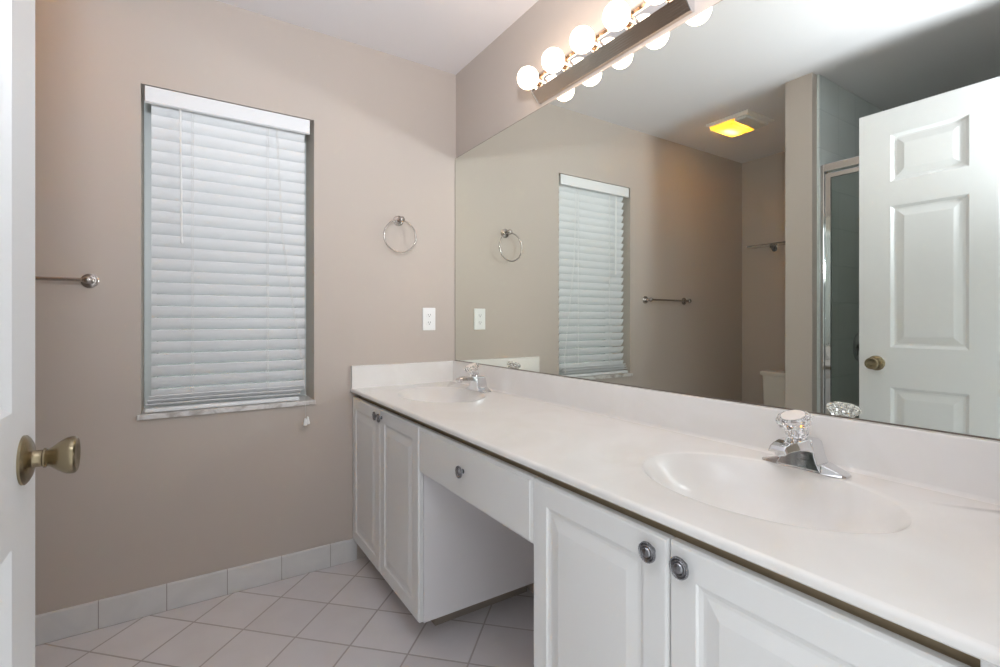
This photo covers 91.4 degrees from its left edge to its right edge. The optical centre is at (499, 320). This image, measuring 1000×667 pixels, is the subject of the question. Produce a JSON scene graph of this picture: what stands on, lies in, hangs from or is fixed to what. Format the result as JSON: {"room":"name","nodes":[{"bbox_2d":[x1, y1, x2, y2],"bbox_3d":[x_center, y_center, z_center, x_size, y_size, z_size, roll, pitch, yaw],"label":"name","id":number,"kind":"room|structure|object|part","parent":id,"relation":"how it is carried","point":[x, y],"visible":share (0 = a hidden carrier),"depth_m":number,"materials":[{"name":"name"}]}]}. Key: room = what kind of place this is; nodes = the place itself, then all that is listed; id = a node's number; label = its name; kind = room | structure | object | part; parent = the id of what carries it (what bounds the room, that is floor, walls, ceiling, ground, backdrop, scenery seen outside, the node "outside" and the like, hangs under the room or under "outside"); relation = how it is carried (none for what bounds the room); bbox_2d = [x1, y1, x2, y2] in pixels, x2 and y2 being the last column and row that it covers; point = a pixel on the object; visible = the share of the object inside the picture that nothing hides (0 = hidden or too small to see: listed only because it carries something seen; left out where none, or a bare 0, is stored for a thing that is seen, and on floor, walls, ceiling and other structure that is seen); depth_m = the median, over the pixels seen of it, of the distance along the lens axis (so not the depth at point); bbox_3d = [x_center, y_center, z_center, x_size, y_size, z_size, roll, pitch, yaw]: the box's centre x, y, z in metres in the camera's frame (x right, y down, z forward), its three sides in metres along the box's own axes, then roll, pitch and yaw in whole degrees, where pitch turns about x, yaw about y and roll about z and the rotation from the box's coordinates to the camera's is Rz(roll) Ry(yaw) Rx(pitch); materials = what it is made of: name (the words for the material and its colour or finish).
{"room":"bathroom","nodes":[
{"label":"bathroom","id":0,"kind":"room"},
{"bbox_2d":[35,0,455,614],"bbox_3d":[-1.428,-0.089,1.959,2.937,2.440,0.230,0,0,-33],"label":"wall","id":1,"kind":"structure","parent":0,"point":[152,502],"depth_m":1.97,"materials":[{"name":"beige paint"}]},
{"bbox_2d":[35,274,98,287],"bbox_3d":[-1.657,-0.144,1.635,0.479,0.052,0.063,0,0,-33],"label":"towel bar","id":2,"kind":"object","parent":1,"relation":"attached to","point":[87,280],"visible":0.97,"depth_m":1.72,"materials":[{"name":"silver metal"}]},
{"bbox_3d":[-1.647,-0.144,1.620,0.427,0.013,0.013,0,0,-33],"label":"rod","id":3,"kind":"part","parent":2,"relation":"part of","materials":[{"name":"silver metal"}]},
{"bbox_2d":[35,538,356,645],"bbox_3d":[-1.585,1.079,1.714,2.166,0.104,0.009,0,0,-33],"label":"baseboard","id":4,"kind":"structure","parent":1,"relation":"attached to","point":[63,623],"depth_m":1.93,"materials":[{"name":"tile"}]},
{"bbox_2d":[137,100,315,420],"bbox_3d":[-1.166,-0.265,2.118,0.648,1.288,0.239,0,0,-33],"label":"window","id":5,"kind":"structure","parent":1,"relation":"in","point":[147,107],"depth_m":2.01,"materials":[{"name":"white plastic"}]},
{"bbox_3d":[-1.150,0.369,2.093,0.648,0.020,0.179,0,0,-33],"label":"sill","id":6,"kind":"part","parent":5,"relation":"part of","materials":[{"name":"stone"}]},
{"bbox_3d":[-1.213,-0.278,2.198,0.548,1.174,0.010,0,0,-33],"label":"pane","id":7,"kind":"part","parent":5,"relation":"part of","materials":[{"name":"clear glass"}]},
{"bbox_2d":[145,85,309,425],"bbox_3d":[-1.119,-0.217,2.047,0.603,1.370,0.100,0,0,-33],"label":"window blind","id":8,"kind":"object","parent":5,"relation":"attached to","point":[228,186],"visible":1,"depth_m":2.05,"materials":[{"name":"white plastic"}]},
{"bbox_3d":[-1.256,-0.246,1.987,0.007,1.191,0.033,0,0,-44],"label":"ladder cord","id":9,"kind":"part","parent":8,"relation":"part of","materials":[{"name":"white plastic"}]},
{"bbox_3d":[-1.144,0.349,2.048,0.562,0.016,0.050,0,0,-33],"label":"rail","id":10,"kind":"part","parent":8,"relation":"part of","materials":[{"name":"white plastic"}]},
{"bbox_3d":[-1.024,-0.246,2.139,0.007,1.191,0.033,0,0,-44],"label":"ladder cord","id":11,"kind":"part","parent":8,"relation":"part of","materials":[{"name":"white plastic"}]},
{"bbox_3d":[-0.923,-0.201,2.155,0.121,1.273,0.018,0,0,-18],"label":"lift cord","id":12,"kind":"part","parent":8,"relation":"part of","materials":[{"name":"white plastic"}]},
{"bbox_2d":[383,216,416,252],"bbox_3d":[-0.496,-0.424,2.391,0.165,0.192,0.063,0,0,-33],"label":"towel ring","id":13,"kind":"object","parent":1,"relation":"attached to","point":[397,220],"visible":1,"depth_m":2.38,"materials":[{"name":"silver metal"}]},
{"bbox_2d":[423,308,434,329],"bbox_3d":[-0.365,-0.007,2.509,0.072,0.116,0.008,0,0,-33],"label":"wall outlet","id":14,"kind":"object","parent":1,"relation":"attached to","point":[428,313],"visible":1,"depth_m":2.50,"materials":[{"name":"white plastic"}]},
{"bbox_2d":[35,557,533,666],"bbox_3d":[-0.798,1.181,0.991,2.937,0.100,2.540,0,0,-33],"label":"floor","id":15,"kind":"structure","parent":0,"point":[347,614],"depth_m":1.75,"materials":[{"name":"tile"}]},
{"bbox_2d":[353,396,533,625],"bbox_3d":[-0.268,0.734,2.115,0.562,0.794,0.770,0,0,-33],"label":"vanity cabinet","id":16,"kind":"object","parent":15,"relation":"on","point":[446,559],"visible":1,"depth_m":1.79,"materials":[{"name":"white laminate"}]},
{"bbox_3d":[-0.583,0.694,2.140,0.018,0.667,0.379,0,0,-33],"label":"door","id":17,"kind":"part","parent":16,"relation":"part of","materials":[{"name":"white wood"}]},
{"bbox_3d":[-0.482,0.390,1.949,0.021,0.035,0.035,0,0,-33],"label":"knob","id":18,"kind":"part","parent":16,"relation":"part of","materials":[{"name":"grey metal"}]},
{"bbox_3d":[-0.245,0.364,2.130,0.508,0.054,0.770,0,0,-33],"label":"rail","id":19,"kind":"part","parent":16,"relation":"part of","materials":[{"name":"beige wood"}]},
{"bbox_3d":[-0.374,0.694,1.818,0.018,0.667,0.383,0,0,-33],"label":"door","id":20,"kind":"part","parent":16,"relation":"part of","materials":[{"name":"white wood"}]},
{"bbox_2d":[420,425,542,543],"bbox_3d":[0.093,0.425,1.509,0.506,0.177,0.639,0,0,-33],"label":"drawer","id":21,"kind":"object","parent":16,"relation":"attached to","point":[500,487],"visible":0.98,"depth_m":1.30,"materials":[{"name":"white laminate"}]},
{"bbox_3d":[-0.113,0.429,1.382,0.021,0.035,0.035,0,0,-33],"label":"knob","id":22,"kind":"part","parent":21,"relation":"part of","materials":[{"name":"grey metal"}]},
{"bbox_3d":[-0.066,0.356,1.405,0.018,0.038,0.639,0,0,-33],"label":"rail","id":23,"kind":"part","parent":21,"relation":"part of","materials":[{"name":"beige wood"}]},
{"bbox_2d":[534,474,996,666],"bbox_3d":[0.502,0.734,0.932,0.562,0.794,0.774,0,0,-33],"label":"vanity cabinet","id":24,"kind":"object","parent":15,"relation":"on","point":[615,585],"visible":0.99,"depth_m":0.81,"materials":[{"name":"white laminate"}]},
{"bbox_3d":[0.183,0.694,0.963,0.018,0.667,0.369,0,0,-33],"label":"door","id":25,"kind":"part","parent":24,"relation":"part of","materials":[{"name":"white wood"}]},
{"bbox_3d":[0.251,0.390,0.823,0.021,0.035,0.035,0,0,-33],"label":"knob","id":26,"kind":"part","parent":24,"relation":"part of","materials":[{"name":"grey metal"}]},
{"bbox_2d":[350,361,999,666],"bbox_3d":[0.123,0.335,1.526,0.554,0.243,2.187,0,0,-33],"label":"countertop","id":27,"kind":"structure","parent":24,"relation":"on","point":[910,540],"depth_m":0.99,"materials":[{"name":"stone"}]},
{"bbox_2d":[398,387,484,402],"bbox_3d":[-0.256,0.389,2.123,0.350,0.134,0.477,0,0,-33],"label":"sink","id":28,"kind":"object","parent":27,"relation":"in","point":[414,394],"depth_m":2.29,"materials":[{"name":"white ceramic"}]},
{"bbox_2d":[455,363,490,392],"bbox_3d":[-0.133,0.256,2.203,0.139,0.125,0.172,0,0,-33],"label":"faucet","id":29,"kind":"object","parent":27,"relation":"on","point":[478,383],"visible":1,"depth_m":2.19,"materials":[{"name":"silver metal"}]},
{"bbox_3d":[-0.153,0.265,2.190,0.092,0.027,0.061,0,0,-33],"label":"spout","id":30,"kind":"part","parent":29,"relation":"part of","materials":[{"name":"silver metal"}]},
{"bbox_3d":[-0.129,0.225,2.211,0.067,0.062,0.071,0,0,-33],"label":"knob","id":31,"kind":"part","parent":29,"relation":"part of","materials":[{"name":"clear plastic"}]},
{"bbox_3d":[-0.098,0.310,2.226,0.054,0.018,0.172,0,0,-33],"label":"deck plate","id":32,"kind":"part","parent":29,"relation":"part of","materials":[{"name":"silver metal"}]},
{"bbox_2d":[643,454,911,533],"bbox_3d":[0.502,0.389,0.957,0.350,0.134,0.477,0,0,-33],"label":"sink","id":33,"kind":"object","parent":27,"relation":"in","point":[780,498],"depth_m":1.03,"materials":[{"name":"white ceramic"}]},
{"bbox_2d":[762,410,851,478],"bbox_3d":[0.625,0.256,1.037,0.139,0.125,0.172,0,0,-33],"label":"faucet","id":34,"kind":"object","parent":27,"relation":"on","point":[797,450],"visible":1,"depth_m":1.03,"materials":[{"name":"silver metal"}]},
{"bbox_3d":[0.606,0.265,1.024,0.092,0.027,0.061,0,0,-33],"label":"spout","id":35,"kind":"part","parent":34,"relation":"part of","materials":[{"name":"silver metal"}]},
{"bbox_3d":[0.630,0.225,1.045,0.067,0.062,0.071,0,0,-33],"label":"knob","id":36,"kind":"part","parent":34,"relation":"part of","materials":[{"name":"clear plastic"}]},
{"bbox_3d":[0.661,0.310,1.060,0.054,0.018,0.172,0,0,-33],"label":"deck plate","id":37,"kind":"part","parent":34,"relation":"part of","materials":[{"name":"silver metal"}]},
{"bbox_3d":[0.285,0.390,0.770,0.021,0.035,0.035,0,0,-33],"label":"knob","id":38,"kind":"part","parent":24,"relation":"part of","materials":[{"name":"grey metal"}]},
{"bbox_3d":[0.386,0.694,0.651,0.018,0.667,0.369,0,0,-33],"label":"door","id":39,"kind":"part","parent":24,"relation":"part of","materials":[{"name":"white wood"}]},
{"bbox_2d":[216,0,538,74],"bbox_3d":[-0.798,-1.359,0.991,2.937,0.100,2.540,0,0,-33],"label":"ceiling","id":40,"kind":"structure","parent":0,"point":[444,35],"depth_m":2.14,"materials":[{"name":"white paint"}]},
{"bbox_2d":[456,0,997,592],"bbox_3d":[0.445,-0.089,1.663,0.120,2.440,2.310,0,0,-33],"label":"wall","id":41,"kind":"structure","parent":0,"point":[490,99],"depth_m":2.13,"materials":[{"name":"beige paint"}]},
{"bbox_2d":[517,0,694,103],"bbox_3d":[0.301,-0.939,1.646,0.140,0.124,0.710,0,0,-33],"label":"vanity light","id":42,"kind":"object","parent":41,"relation":"attached to","point":[625,29],"visible":1,"depth_m":1.61,"materials":[{"name":"silver metal"}]},
{"bbox_2d":[517,66,543,89],"bbox_3d":[0.117,-0.940,1.897,0.104,0.083,0.083,0,0,-33],"label":"bulb","id":43,"kind":"object","parent":42,"relation":"attached to","point":[528,78],"depth_m":1.87,"materials":[{"name":"white glass"}]},
{"bbox_2d":[542,47,569,72],"bbox_3d":[0.201,-0.940,1.768,0.104,0.083,0.083,0,0,-33],"label":"bulb","id":44,"kind":"object","parent":42,"relation":"attached to","point":[554,60],"depth_m":1.74,"materials":[{"name":"white glass"}]},
{"bbox_2d":[570,25,599,53],"bbox_3d":[0.284,-0.940,1.639,0.104,0.083,0.083,0,0,-33],"label":"bulb","id":45,"kind":"object","parent":42,"relation":"attached to","point":[583,40],"depth_m":1.61,"materials":[{"name":"white glass"}]},
{"bbox_3d":[0.345,-0.939,1.674,0.036,0.040,0.702,0,0,-33],"label":"plate","id":46,"kind":"part","parent":42,"relation":"part of","materials":[{"name":"silver metal"}]},
{"bbox_2d":[603,0,634,31],"bbox_3d":[0.368,-0.940,1.511,0.104,0.083,0.083,0,0,-33],"label":"bulb","id":47,"kind":"object","parent":42,"relation":"attached to","point":[617,15],"depth_m":1.48,"materials":[{"name":"white glass"}]},
{"bbox_2d":[645,0,671,4],"bbox_3d":[0.452,-0.940,1.382,0.104,0.083,0.083,0,0,-33],"label":"bulb","id":48,"kind":"object","parent":42,"relation":"attached to","point":[653,2],"depth_m":1.39,"materials":[{"name":"white glass"}]},
{"bbox_2d":[452,361,999,505],"bbox_3d":[0.342,0.266,1.668,0.032,0.106,2.187,0,0,-33],"label":"backsplash","id":49,"kind":"structure","parent":41,"relation":"attached to","point":[968,467],"depth_m":1.17,"materials":[{"name":"stone"}]},
{"bbox_2d":[455,0,999,440],"bbox_3d":[0.357,-0.324,1.680,0.008,1.074,2.183,0,0,-33],"label":"wall mirror","id":50,"kind":"object","parent":41,"relation":"attached to","point":[783,204],"visible":1,"depth_m":1.21,"materials":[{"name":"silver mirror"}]},
{"bbox_3d":[-0.189,-0.089,-0.056,2.817,2.440,0.120,0,0,-33],"label":"wall","id":51,"kind":"structure","parent":0,"visible":0},
{"bbox_2d":[0,0,80,666],"bbox_3d":[-0.472,0.094,0.357,0.149,2.050,0.847,0,0,-33],"label":"door","id":52,"kind":"structure","parent":51,"relation":"in","point":[19,456],"depth_m":0.65,"materials":[{"name":"white paint"}]},
{"bbox_3d":[-0.628,0.191,0.682,0.057,0.067,0.067,0,0,-33],"label":"knob","id":53,"kind":"part","parent":52,"relation":"part of","materials":[{"name":"gold metal"}]}
]}

